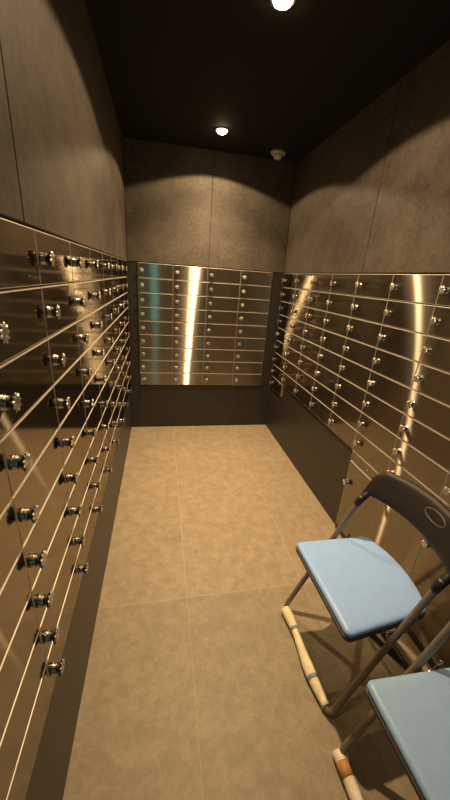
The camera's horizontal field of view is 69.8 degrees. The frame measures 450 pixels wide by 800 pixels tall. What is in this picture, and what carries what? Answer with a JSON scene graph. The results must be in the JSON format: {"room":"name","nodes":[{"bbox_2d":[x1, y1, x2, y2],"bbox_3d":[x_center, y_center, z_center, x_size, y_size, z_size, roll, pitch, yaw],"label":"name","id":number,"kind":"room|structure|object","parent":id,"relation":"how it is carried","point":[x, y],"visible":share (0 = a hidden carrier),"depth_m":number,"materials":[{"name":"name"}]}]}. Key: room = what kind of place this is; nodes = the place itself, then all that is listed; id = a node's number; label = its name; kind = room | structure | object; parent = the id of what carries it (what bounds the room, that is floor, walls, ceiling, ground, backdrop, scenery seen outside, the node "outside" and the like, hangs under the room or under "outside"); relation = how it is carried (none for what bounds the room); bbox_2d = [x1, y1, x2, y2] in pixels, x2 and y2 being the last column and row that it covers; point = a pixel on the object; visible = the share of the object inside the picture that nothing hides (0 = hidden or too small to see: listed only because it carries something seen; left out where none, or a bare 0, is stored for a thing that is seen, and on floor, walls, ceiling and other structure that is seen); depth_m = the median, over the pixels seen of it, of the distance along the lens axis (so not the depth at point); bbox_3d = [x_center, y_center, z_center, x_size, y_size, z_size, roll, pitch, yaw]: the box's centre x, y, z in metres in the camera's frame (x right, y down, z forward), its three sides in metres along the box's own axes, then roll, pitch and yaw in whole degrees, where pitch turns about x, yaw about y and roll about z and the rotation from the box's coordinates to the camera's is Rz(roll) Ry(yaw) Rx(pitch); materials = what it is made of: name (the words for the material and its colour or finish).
{"room":"mail room","nodes":[
{"label":"mail room","id":0,"kind":"room"},
{"bbox_2d":[0,0,126,259],"bbox_3d":[-0.680,-0.941,0.941,0.417,0.843,4.220,0,21,-11],"label":"wall","id":1,"kind":"structure","parent":0,"point":[62,168],"depth_m":0.88,"materials":[{"name":"grey"}]},
{"bbox_2d":[122,137,296,272],"bbox_3d":[-0.150,-1.629,2.855,1.400,0.843,0.416,0,21,-11],"label":"wall","id":2,"kind":"structure","parent":0,"point":[185,205],"depth_m":2.65,"materials":[{"name":"grey"}]},
{"bbox_2d":[124,260,130,370],"bbox_3d":[-0.991,-0.639,2.809,0.296,1.084,0.085,0,21,-11],"label":"trim","id":3,"kind":"structure","parent":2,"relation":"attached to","point":[124,260],"depth_m":2.81,"materials":[{"name":"metal"}]},
{"bbox_2d":[127,261,140,383],"bbox_3d":[-0.857,-0.729,3.072,0.093,1.084,0.410,0,21,-11],"label":"trim","id":4,"kind":"structure","parent":2,"relation":"attached to","point":[132,266],"depth_m":2.87,"materials":[{"name":"laminate"}]},
{"bbox_2d":[260,272,282,384],"bbox_3d":[0.417,-0.733,3.325,0.109,1.084,0.410,0,21,-11],"label":"trim","id":5,"kind":"structure","parent":2,"relation":"attached to","point":[277,277],"depth_m":3.12,"materials":[{"name":"metal"}]},
{"bbox_2d":[63,425,431,799],"bbox_3d":[0.071,0.948,1.781,2.208,0.100,4.320,0,21,-11],"label":"floor","id":6,"kind":"structure","parent":0,"point":[197,687],"depth_m":1.36,"materials":[{"name":"tile"}]},
{"bbox_2d":[25,393,131,799],"bbox_3d":[-0.899,0.487,2.028,0.404,0.453,3.180,0,21,-11],"label":"wall","id":7,"kind":"structure","parent":6,"relation":"on","point":[48,778],"depth_m":1.09,"materials":[{"name":"laminate"}]},
{"bbox_2d":[0,218,130,799],"bbox_3d":[-0.752,-0.138,1.539,0.386,1.080,2.680,0,21,-11],"label":"mailboxes","id":8,"kind":"object","parent":7,"relation":"on","point":[65,373],"visible":1,"depth_m":0.76,"materials":[{"name":"grey metal"}]},
{"bbox_2d":[131,383,269,426],"bbox_3d":[-0.269,-0.015,3.473,1.400,0.453,0.406,0,21,-11],"label":"wall","id":9,"kind":"structure","parent":6,"relation":"on","point":[152,405],"depth_m":3.28,"materials":[{"name":"laminate"}]},
{"bbox_2d":[137,262,272,384],"bbox_3d":[-0.215,-0.712,3.155,1.190,1.080,0.386,0,21,-11],"label":"mailboxes","id":10,"kind":"object","parent":9,"relation":"on","point":[198,325],"visible":1,"depth_m":2.98,"materials":[{"name":"grey metal"}]},
{"bbox_2d":[265,386,352,524],"bbox_3d":[0.761,0.205,2.922,0.404,0.573,1.950,0,21,-11],"label":"wall","id":11,"kind":"structure","parent":6,"relation":"on","point":[319,455],"depth_m":2.43,"materials":[{"name":"laminate"}]},
{"bbox_2d":[270,273,449,509],"bbox_3d":[0.911,-0.156,1.905,0.386,1.080,2.680,0,21,-11],"label":"mailboxes","id":12,"kind":"object","parent":11,"relation":"on","point":[368,355],"visible":0.96,"depth_m":1.67,"materials":[{"name":"grey metal"}]},
{"bbox_2d":[281,472,449,714],"bbox_3d":[0.550,0.718,1.264,0.462,0.767,0.444,-1,21,-13],"label":"folding chair","id":13,"kind":"object","parent":6,"relation":"on","point":[364,590],"visible":0.96,"depth_m":1.19,"materials":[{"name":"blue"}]},
{"bbox_2d":[354,492,368,505],"bbox_3d":[0.594,0.418,1.384,0.074,0.080,0.030,-1,21,-13],"label":"joint","id":14,"kind":"object","parent":13,"relation":"attached to","point":[361,498],"depth_m":1.37,"materials":[{"name":"black plastic"}]},
{"bbox_2d":[430,572,449,593],"bbox_3d":[0.685,0.567,1.009,0.074,0.080,0.030,-1,21,-13],"label":"joint","id":15,"kind":"object","parent":13,"relation":"attached to","point":[443,581],"depth_m":1.00,"materials":[{"name":"black plastic"}]},
{"bbox_2d":[332,621,449,799],"bbox_3d":[0.645,0.901,0.796,0.456,0.765,0.444,-1,21,-13],"label":"folding chair","id":16,"kind":"object","parent":6,"relation":"on","point":[412,708],"visible":1,"depth_m":0.85,"materials":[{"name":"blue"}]},
{"bbox_2d":[335,450,449,669],"bbox_3d":[1.000,0.772,1.474,0.386,0.572,1.190,0,21,-11],"label":"mailboxes","id":17,"kind":"object","parent":6,"relation":"on","point":[373,519],"visible":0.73,"depth_m":1.49,"materials":[{"name":"grey metal"}]},
{"bbox_2d":[84,0,449,162],"bbox_3d":[0.240,-1.375,0.900,2.208,0.120,4.320,0,21,-11],"label":"ceiling","id":18,"kind":"structure","parent":0,"point":[176,71],"depth_m":1.46,"materials":[{"name":"black paint"}]},
{"bbox_2d":[215,127,228,134],"bbox_3d":[-0.021,-1.796,2.162,0.100,0.022,0.100,0,21,-11],"label":"recessed light","id":19,"kind":"object","parent":18,"relation":"in","point":[220,130],"visible":1,"depth_m":2.14,"materials":[{"name":"grey"}]},
{"bbox_2d":[271,149,285,160],"bbox_3d":[0.403,-1.862,2.459,0.112,0.053,0.112,0,21,-11],"label":"smoke detector","id":20,"kind":"object","parent":18,"relation":"attached to","point":[277,154],"visible":1,"depth_m":2.43,"materials":[{"name":"grey plastic"}]},
{"bbox_2d":[269,0,296,9],"bbox_3d":[0.201,-1.386,1.125,0.100,0.022,0.100,0,21,-11],"label":"recessed light","id":21,"kind":"object","parent":18,"relation":"in","point":[277,4],"visible":1,"depth_m":1.13,"materials":[{"name":"grey"}]},
{"bbox_2d":[283,40,449,273],"bbox_3d":[1.076,-0.946,1.291,0.417,0.843,4.220,0,21,-11],"label":"wall","id":22,"kind":"structure","parent":0,"point":[373,197],"depth_m":1.61,"materials":[{"name":"grey"}]},
{"bbox_2d":[270,273,286,385],"bbox_3d":[0.646,-0.650,3.152,0.296,1.084,0.048,0,21,-11],"label":"trim","id":23,"kind":"structure","parent":22,"relation":"attached to","point":[282,287],"depth_m":3.10,"materials":[{"name":"metal"}]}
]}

